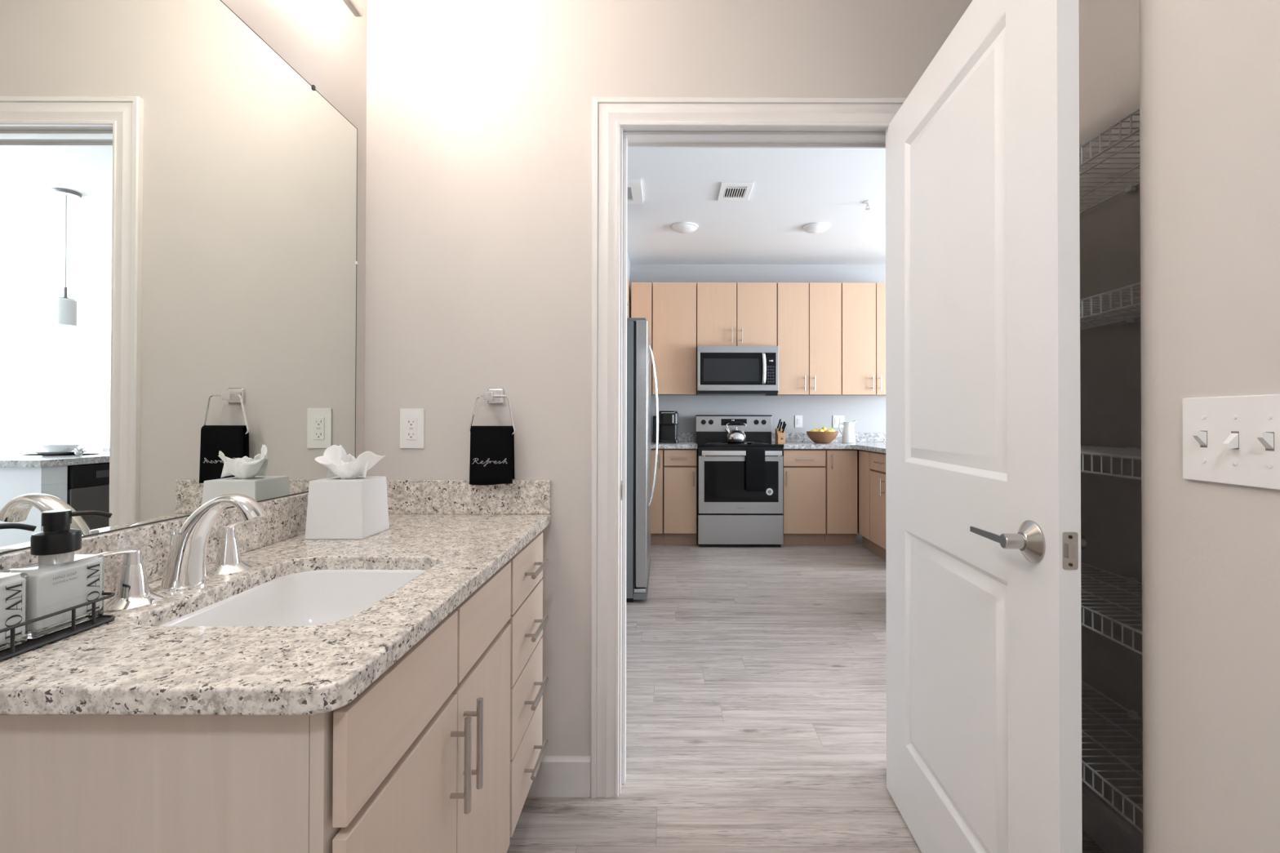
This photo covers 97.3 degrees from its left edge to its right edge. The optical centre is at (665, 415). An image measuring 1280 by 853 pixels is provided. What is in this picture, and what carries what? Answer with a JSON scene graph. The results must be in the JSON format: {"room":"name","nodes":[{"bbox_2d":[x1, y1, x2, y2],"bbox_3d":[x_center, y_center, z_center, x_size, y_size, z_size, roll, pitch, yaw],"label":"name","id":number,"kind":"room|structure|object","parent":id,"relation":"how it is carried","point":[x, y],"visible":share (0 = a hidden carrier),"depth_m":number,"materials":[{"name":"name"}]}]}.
{"room":"bathroom","nodes":[
{"label":"bathroom","id":0,"kind":"room"},
{"bbox_2d":[221,0,367,458],"bbox_3d":[-0.975,-0.220,0.007,0.120,2.700,3.410,0,0,0],"label":"wall","id":1,"kind":"structure","parent":0,"point":[322,41],"depth_m":1.56,"materials":[{"name":"beige paint"}]},
{"bbox_2d":[0,492,308,596],"bbox_3d":[-0.905,0.243,1.142,0.020,0.099,1.092,0,0,0],"label":"backsplash","id":2,"kind":"structure","parent":1,"relation":"attached to","point":[286,517],"depth_m":1.01,"materials":[{"name":"beige stone"}]},
{"bbox_2d":[0,0,357,554],"bbox_3d":[-0.910,-0.331,1.029,0.010,1.046,1.253,0,0,0],"label":"wall mirror","id":3,"kind":"object","parent":1,"relation":"attached to","point":[179,202],"visible":0.92,"depth_m":1.01,"materials":[{"name":"silver mirror"}]},
{"bbox_2d":[342,0,362,16],"bbox_3d":[-0.838,-1.135,0.979,0.150,0.206,1.046,0,0,0],"label":"vanity light","id":4,"kind":"object","parent":1,"relation":"attached to","point":[353,5],"visible":1,"depth_m":1.47,"materials":[{"name":"silver metal"}]},
{"bbox_2d":[626,252,630,289],"bbox_3d":[-0.668,-1.399,5.041,0.618,0.259,1.260,0,0,0],"label":"wall","id":5,"kind":"structure","parent":0,"point":[628,259],"depth_m":5.49,"materials":[{"name":"grey paint"}]},
{"bbox_2d":[364,0,972,755],"bbox_3d":[0.100,-0.204,1.771,2.400,2.700,0.120,0,0,0],"label":"wall","id":6,"kind":"structure","parent":0,"point":[479,174],"depth_m":1.72,"materials":[{"name":"beige paint"}]},
{"bbox_2d":[400,408,424,448],"bbox_3d":[-0.769,0.040,1.705,0.073,0.121,0.009,0,0,0],"label":"wall outlet","id":7,"kind":"object","parent":6,"relation":"attached to","point":[411,420],"visible":1,"depth_m":1.70,"materials":[{"name":"white plastic"}]},
{"bbox_2d":[405,417,417,439],"bbox_3d":[-0.769,0.040,1.704,0.033,0.067,0.005,0,0,0],"label":"receptacle","id":8,"kind":"object","parent":7,"relation":"attached to","point":[411,422],"depth_m":1.70,"materials":[{"name":"white plastic"}]},
{"bbox_2d":[468,388,515,434],"bbox_3d":[-0.515,-0.011,1.683,0.138,0.140,0.055,0,0,0],"label":"towel ring","id":9,"kind":"object","parent":6,"relation":"attached to","point":[493,396],"visible":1,"depth_m":1.67,"materials":[{"name":"silver metal"}]},
{"bbox_2d":[469,426,514,485],"bbox_3d":[-0.514,0.119,1.664,0.126,0.174,0.032,0,0,0],"label":"hand towel","id":10,"kind":"object","parent":9,"relation":"hanging from","point":[491,462],"visible":1,"depth_m":1.65,"materials":[{"name":"black fabric"}]},
{"bbox_2d":[526,755,591,797],"bbox_3d":[-0.562,1.087,1.694,0.670,0.115,0.014,0,0,0],"label":"baseboard","id":11,"kind":"structure","parent":6,"relation":"attached to","point":[557,776],"depth_m":1.69,"materials":[{"name":"white wood"}]},
{"bbox_2d":[590,97,906,798],"bbox_3d":[0.291,0.093,1.769,1.030,2.108,0.158,0,0,0],"label":"door frame","id":12,"kind":"structure","parent":6,"relation":"attached to","point":[610,114],"depth_m":1.70,"materials":[{"name":"white wood"}]},
{"bbox_2d":[626,147,885,264],"bbox_3d":[3.103,-1.570,3.978,8.400,0.080,4.470,0,0,0],"label":"ceiling","id":13,"kind":"structure","parent":0,"point":[793,188],"depth_m":4.14,"materials":[{"name":"white paint"}]},
{"bbox_2d":[626,178,643,204],"bbox_3d":[-0.370,-1.527,3.847,0.415,0.022,0.370,0,0,0],"label":"ceiling vent","id":14,"kind":"object","parent":13,"relation":"in","point":[634,195],"visible":0.37,"depth_m":3.84,"materials":[{"name":"white plastic"}]},
{"bbox_2d":[672,222,697,233],"bbox_3d":[0.158,-1.510,4.562,0.210,0.042,0.210,0,0,0],"label":"ceiling light","id":15,"kind":"object","parent":13,"relation":"attached to","point":[681,227],"visible":1,"depth_m":4.51,"materials":[{"name":"white glass"}]},
{"bbox_2d":[717,182,753,201],"bbox_3d":[0.473,-1.530,3.862,0.210,0.012,0.300,0,0,0],"label":"ceiling vent","id":16,"kind":"object","parent":13,"relation":"in","point":[729,191],"visible":1,"depth_m":3.85,"materials":[{"name":"white plastic"}]},
{"bbox_2d":[802,222,829,233],"bbox_3d":[1.216,-1.508,4.562,0.210,0.042,0.210,0,0,0],"label":"ceiling light","id":17,"kind":"object","parent":13,"relation":"attached to","point":[815,227],"visible":1,"depth_m":4.51,"materials":[{"name":"white glass"}]},
{"bbox_2d":[862,200,872,209],"bbox_3d":[1.450,-1.507,4.042,0.064,0.052,0.064,0,0,0],"label":"sprinkler","id":18,"kind":"object","parent":13,"relation":"attached to","point":[868,202],"visible":1,"depth_m":4.04,"materials":[{"name":"white plastic"}]},
{"bbox_2d":[628,264,885,532],"bbox_3d":[0.950,-0.170,5.722,4.100,2.700,0.120,0,0,0],"label":"wall","id":19,"kind":"structure","parent":0,"point":[868,412],"depth_m":5.66,"materials":[{"name":"grey paint"}]},
{"bbox_2d":[631,282,652,395],"bbox_3d":[-0.232,-0.731,5.505,0.200,1.064,0.319,0,0,0],"label":"upper cabinet","id":20,"kind":"object","parent":19,"relation":"attached to","point":[641,292],"visible":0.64,"depth_m":5.35,"materials":[{"name":"brown wood"}]},
{"bbox_2d":[651,432,693,441],"bbox_3d":[-0.038,0.219,5.648,0.644,0.090,0.020,0,0,0],"label":"backsplash","id":21,"kind":"structure","parent":19,"relation":"attached to","point":[682,437],"depth_m":5.64,"materials":[{"name":"grey stone"}]},
{"bbox_2d":[652,282,696,395],"bbox_3d":[0.082,-0.731,5.487,0.419,1.064,0.356,0,0,0],"label":"upper cabinet","id":22,"kind":"object","parent":19,"relation":"attached to","point":[673,304],"visible":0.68,"depth_m":5.35,"materials":[{"name":"brown wood"}]},
{"bbox_2d":[696,282,777,347],"bbox_3d":[0.677,-0.956,5.489,0.760,0.612,0.356,0,0,0],"label":"upper cabinet","id":23,"kind":"object","parent":19,"relation":"attached to","point":[728,313],"visible":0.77,"depth_m":5.35,"materials":[{"name":"brown wood"}]},
{"bbox_2d":[696,346,778,395],"bbox_3d":[0.674,-0.415,5.429,0.758,0.464,0.458,0,0,0],"label":"microwave","id":24,"kind":"object","parent":23,"relation":"attached to","point":[721,371],"visible":0.98,"depth_m":5.24,"materials":[{"name":"silver metal"}]},
{"bbox_2d":[795,415,802,427],"bbox_3d":[1.336,0.062,5.655,0.073,0.121,0.009,0,0,0],"label":"wall outlet","id":25,"kind":"object","parent":19,"relation":"attached to","point":[798,419],"visible":1,"depth_m":5.65,"materials":[{"name":"white plastic"}]},
{"bbox_2d":[796,417,800,424],"bbox_3d":[1.336,0.062,5.654,0.033,0.067,0.005,0,0,0],"label":"receptacle","id":26,"kind":"object","parent":25,"relation":"attached to","point":[798,420],"depth_m":5.65,"materials":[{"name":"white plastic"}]},
{"bbox_2d":[777,282,841,395],"bbox_3d":[1.366,-0.729,5.487,0.609,1.064,0.356,0,0,0],"label":"upper cabinet","id":27,"kind":"object","parent":19,"relation":"attached to","point":[809,315],"visible":0.95,"depth_m":5.35,"materials":[{"name":"brown wood"}]},
{"bbox_2d":[771,432,885,442],"bbox_3d":[1.714,0.222,5.648,1.332,0.090,0.020,0,0,0],"label":"backsplash","id":28,"kind":"structure","parent":19,"relation":"attached to","point":[789,437],"depth_m":5.64,"materials":[{"name":"grey stone"}]},
{"bbox_2d":[832,415,844,427],"bbox_3d":[1.738,0.062,5.655,0.116,0.121,0.009,0,0,0],"label":"wall outlet","id":29,"kind":"object","parent":19,"relation":"attached to","point":[837,420],"visible":0.83,"depth_m":5.65,"materials":[{"name":"white plastic"}]},
{"bbox_2d":[832,282,885,395],"bbox_3d":[2.010,-0.727,5.487,0.669,1.064,0.356,0,0,0],"label":"upper cabinet","id":30,"kind":"object","parent":19,"relation":"attached to","point":[863,304],"visible":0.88,"depth_m":5.35,"materials":[{"name":"brown wood"}]},
{"bbox_2d":[506,532,1105,852],"bbox_3d":[2.998,1.186,2.266,8.600,0.060,8.050,0,0,0],"label":"floor","id":31,"kind":"structure","parent":0,"point":[756,677],"depth_m":2.15,"materials":[{"name":"grey wood"}]},
{"bbox_2d":[0,531,549,852],"bbox_3d":[-0.618,0.731,1.159,0.595,0.815,1.089,0,0,0],"label":"vanity cabinet","id":32,"kind":"object","parent":31,"relation":"on","point":[443,752],"visible":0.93,"depth_m":0.62,"materials":[{"name":"brown wood"}]},
{"bbox_2d":[0,480,551,715],"bbox_3d":[-0.631,0.257,1.151,0.568,0.132,1.113,0,0,0],"label":"countertop","id":33,"kind":"structure","parent":32,"relation":"on","point":[461,533],"depth_m":0.78,"materials":[{"name":"beige stone"}]},
{"bbox_2d":[0,592,115,661],"bbox_3d":[-0.820,0.269,0.686,0.090,0.038,0.231,0,0,0],"label":"tray","id":34,"kind":"object","parent":33,"relation":"on","point":[30,644],"visible":0.54,"depth_m":0.72,"materials":[{"name":"black metal"}]},
{"bbox_2d":[0,523,36,651],"bbox_3d":[-0.813,0.206,0.661,0.060,0.156,0.091,0,0,0],"label":"soap bottle","id":35,"kind":"object","parent":34,"relation":"on","point":[14,587],"visible":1,"depth_m":0.69,"materials":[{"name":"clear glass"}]},
{"bbox_2d":[3,509,112,639],"bbox_3d":[-0.813,0.207,0.757,0.060,0.156,0.090,0,0,0],"label":"soap bottle","id":36,"kind":"object","parent":34,"relation":"on","point":[61,579],"visible":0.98,"depth_m":0.75,"materials":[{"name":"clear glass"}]},
{"bbox_2d":[97,493,266,611],"bbox_3d":[-0.772,0.213,0.961,0.169,0.158,0.302,0,0,0],"label":"faucet","id":37,"kind":"object","parent":33,"relation":"on","point":[184,569],"visible":0.96,"depth_m":0.94,"materials":[{"name":"silver metal"}]},
{"bbox_2d":[160,569,426,626],"bbox_3d":[-0.608,0.386,0.970,0.346,0.143,0.426,0,0,0],"label":"sink","id":38,"kind":"object","parent":33,"relation":"in","point":[319,597],"visible":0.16,"depth_m":1.14,"materials":[{"name":"white ceramic"}]},
{"bbox_2d":[305,444,389,539],"bbox_3d":[-0.776,0.184,1.395,0.152,0.220,0.132,0,0,0],"label":"tissue box","id":39,"kind":"object","parent":33,"relation":"on","point":[352,504],"visible":1,"depth_m":1.33,"materials":[{"name":"white"}]},
{"bbox_2d":[626,317,658,602],"bbox_3d":[-0.489,0.280,3.928,0.882,1.764,0.910,0,0,0],"label":"refrigerator","id":40,"kind":"object","parent":31,"relation":"on","point":[640,355],"visible":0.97,"depth_m":3.48,"materials":[{"name":"grey metal"}]},
{"bbox_2d":[650,448,663,545],"bbox_3d":[-0.192,0.737,5.325,0.338,0.873,0.656,0,0,0],"label":"base cabinet","id":41,"kind":"object","parent":31,"relation":"on","point":[657,504],"visible":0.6,"depth_m":5.04,"materials":[{"name":"brown wood"}]},
{"bbox_2d":[651,432,697,448],"bbox_3d":[-0.038,0.236,5.330,0.644,0.128,0.654,0,0,0],"label":"countertop","id":42,"kind":"structure","parent":41,"relation":"on","point":[686,440],"depth_m":5.16,"materials":[{"name":"grey stone"}]},
{"bbox_2d":[652,410,678,443],"bbox_3d":[-0.003,0.110,5.423,0.245,0.302,0.272,0,0,0],"label":"coffee maker","id":43,"kind":"object","parent":42,"relation":"on","point":[668,420],"visible":0.88,"depth_m":5.36,"materials":[{"name":"black plastic"}]},
{"bbox_2d":[663,448,697,545],"bbox_3d":[0.129,0.737,5.325,0.301,0.873,0.656,0,0,0],"label":"base cabinet","id":44,"kind":"object","parent":31,"relation":"on","point":[680,465],"visible":0.99,"depth_m":5.04,"materials":[{"name":"brown wood"}]},
{"bbox_2d":[694,414,783,546],"bbox_3d":[0.664,0.585,5.284,0.762,1.179,0.713,0,0,0],"label":"range","id":45,"kind":"object","parent":31,"relation":"on","point":[729,515],"visible":0.96,"depth_m":4.98,"materials":[{"name":"silver metal"}]},
{"bbox_2d":[725,421,746,442],"bbox_3d":[0.667,0.159,5.359,0.204,0.201,0.192,0,0,0],"label":"tea kettle","id":46,"kind":"object","parent":45,"relation":"on","point":[735,435],"visible":1,"depth_m":5.30,"materials":[{"name":"silver metal"}]},
{"bbox_2d":[694,441,783,447],"bbox_3d":[0.665,0.271,5.263,0.762,0.023,0.571,0,0,0],"label":"cooktop","id":47,"kind":"object","parent":45,"relation":"in","point":[700,444],"depth_m":4.98,"materials":[{"name":"black glass"}]},
{"bbox_2d":[745,448,764,491],"bbox_3d":[0.785,0.483,4.939,0.166,0.370,0.039,0,0,0],"label":"kitchen towel","id":48,"kind":"object","parent":45,"relation":"hanging from","point":[754,458],"visible":1,"depth_m":4.92,"materials":[{"name":"black fabric"}]},
{"bbox_2d":[781,448,825,545],"bbox_3d":[1.243,0.740,5.325,0.388,0.873,0.656,0,0,0],"label":"base cabinet","id":49,"kind":"object","parent":31,"relation":"on","point":[803,469],"visible":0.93,"depth_m":5.04,"materials":[{"name":"brown wood"}]},
{"bbox_2d":[824,448,857,545],"bbox_3d":[1.580,0.740,5.325,0.282,0.873,0.656,0,0,0],"label":"base cabinet","id":50,"kind":"object","parent":31,"relation":"on","point":[841,464],"visible":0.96,"depth_m":5.04,"materials":[{"name":"brown wood"}]},
{"bbox_2d":[857,449,885,559],"bbox_3d":[2.014,0.738,4.934,0.649,0.873,1.439,0,0,0],"label":"base cabinet","id":51,"kind":"object","parent":31,"relation":"on","point":[871,465],"visible":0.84,"depth_m":4.71,"materials":[{"name":"brown wood"}]},
{"bbox_2d":[771,432,885,453],"bbox_3d":[1.714,0.236,4.928,1.332,0.128,1.460,0,0,0],"label":"countertop","id":52,"kind":"structure","parent":51,"relation":"on","point":[871,442],"depth_m":5.41,"materials":[{"name":"grey stone"}]},
{"bbox_2d":[774,428,785,443],"bbox_3d":[1.097,0.195,5.398,0.070,0.136,0.141,0,0,0],"label":"knife block","id":53,"kind":"object","parent":52,"relation":"on","point":[780,437],"visible":0.97,"depth_m":5.34,"materials":[{"name":"brown wood"}]},
{"bbox_2d":[806,431,838,443],"bbox_3d":[1.490,0.209,5.359,0.296,0.110,0.296,0,0,0],"label":"fruit bowl","id":54,"kind":"object","parent":52,"relation":"on","point":[816,437],"visible":0.95,"depth_m":5.26,"materials":[{"name":"brown wood"}]},
{"bbox_2d":[838,420,856,443],"bbox_3d":[1.744,0.154,5.379,0.134,0.220,0.133,1,-1,-45],"label":"pitcher","id":55,"kind":"object","parent":52,"relation":"on","point":[848,436],"visible":1,"depth_m":5.34,"materials":[{"name":"white ceramic"}]},
{"bbox_2d":[1079,0,1142,836],"bbox_3d":[1.217,-0.207,1.082,0.100,2.700,1.260,0,0,0],"label":"wall","id":56,"kind":"structure","parent":0,"point":[1110,354],"depth_m":1.47,"materials":[{"name":"beige paint"}]},
{"bbox_2d":[1079,107,1140,213],"bbox_3d":[1.026,-0.554,1.085,0.285,0.045,1.220,0,0,0],"label":"wire shelf","id":57,"kind":"object","parent":56,"relation":"attached to","point":[1131,188],"visible":0.32,"depth_m":1.25,"materials":[{"name":"white metal"}]},
{"bbox_2d":[1080,113,1138,164],"bbox_3d":[0.885,-0.554,1.083,0.003,0.041,1.197,0,0,0],"label":"grille","id":58,"kind":"object","parent":57,"relation":"attached to","point":[1130,115],"depth_m":1.12,"materials":[{"name":"white metal"}]},
{"bbox_2d":[1080,282,1140,330],"bbox_3d":[1.025,-0.227,1.082,0.285,0.045,1.220,0,0,0],"label":"wire shelf","id":59,"kind":"object","parent":56,"relation":"attached to","point":[1131,318],"visible":0.22,"depth_m":1.22,"materials":[{"name":"white metal"}]},
{"bbox_2d":[1081,284,1138,317],"bbox_3d":[0.884,-0.227,1.081,0.003,0.041,1.197,0,0,0],"label":"grille","id":60,"kind":"object","parent":59,"relation":"attached to","point":[1131,286],"depth_m":1.12,"materials":[{"name":"white metal"}]},
{"bbox_2d":[1080,445,1141,479],"bbox_3d":[1.024,0.099,1.079,0.285,0.045,1.220,0,0,0],"label":"wire shelf","id":61,"kind":"object","parent":56,"relation":"attached to","point":[1132,453],"visible":0.29,"depth_m":1.17,"materials":[{"name":"white metal"}]},
{"bbox_2d":[1080,445,1141,457],"bbox_3d":[1.021,0.081,1.078,0.273,0.003,1.196,0,0,0],"label":"grille","id":62,"kind":"object","parent":61,"relation":"attached to","point":[1091,451],"depth_m":1.24,"materials":[{"name":"white metal"}]},
{"bbox_2d":[1080,562,1142,655],"bbox_3d":[1.024,0.424,1.077,0.285,0.045,1.220,0,0,0],"label":"wire shelf","id":63,"kind":"object","parent":56,"relation":"attached to","point":[1131,580],"visible":0.27,"depth_m":1.24,"materials":[{"name":"white metal"}]},
{"bbox_2d":[1082,606,1134,649],"bbox_3d":[0.883,0.424,1.076,0.003,0.041,1.197,0,0,0],"label":"grille","id":64,"kind":"object","parent":63,"relation":"attached to","point":[1087,608],"depth_m":1.12,"materials":[{"name":"white metal"}]},
{"bbox_2d":[1081,783,1142,852],"bbox_3d":[1.158,1.085,1.071,0.014,0.115,1.260,0,0,0],"label":"baseboard","id":65,"kind":"structure","parent":56,"relation":"attached to","point":[1108,831],"depth_m":1.47,"materials":[{"name":"white wood"}]},
{"bbox_2d":[1081,680,1142,833],"bbox_3d":[1.023,0.753,1.074,0.285,0.045,1.220,0,0,0],"label":"wire shelf","id":66,"kind":"object","parent":56,"relation":"attached to","point":[1133,714],"visible":0.36,"depth_m":1.21,"materials":[{"name":"white metal"}]},
{"bbox_2d":[1081,763,1142,833],"bbox_3d":[0.883,0.753,1.073,0.003,0.041,1.197,0,0,0],"label":"grille","id":67,"kind":"object","parent":66,"relation":"attached to","point":[1115,788],"depth_m":1.11,"materials":[{"name":"white metal"}]},
{"bbox_2d":[1138,0,1279,852],"bbox_3d":[0.803,-0.220,-0.375,0.115,2.700,2.646,0,0,0],"label":"wall","id":68,"kind":"structure","parent":0,"point":[1210,69],"depth_m":0.77,"materials":[{"name":"beige paint"}]},
{"bbox_2d":[885,0,1087,852],"bbox_3d":[0.663,0.124,1.326,0.137,2.020,0.827,0,0,0],"label":"door","id":69,"kind":"structure","parent":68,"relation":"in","point":[984,541],"depth_m":1.15,"materials":[{"name":"white wood"}]},
{"bbox_2d":[1182,394,1279,489],"bbox_3d":[0.736,0.033,0.720,0.019,0.116,0.172,0,0,0],"label":"light switch","id":70,"kind":"object","parent":68,"relation":"attached to","point":[1232,440],"visible":1,"depth_m":0.73,"materials":[{"name":"white plastic"}]},
{"bbox_3d":[-1.040,-0.190,3.746,0.120,2.700,3.830,0,0,0],"label":"wall","id":71,"kind":"structure","parent":0,"visible":0},
{"bbox_2d":[626,276,629,317],"bbox_3d":[-0.647,-0.736,5.034,0.661,1.064,1.255,0,0,0],"label":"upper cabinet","id":72,"kind":"object","parent":71,"relation":"attached to","point":[628,301],"visible":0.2,"depth_m":5.14,"materials":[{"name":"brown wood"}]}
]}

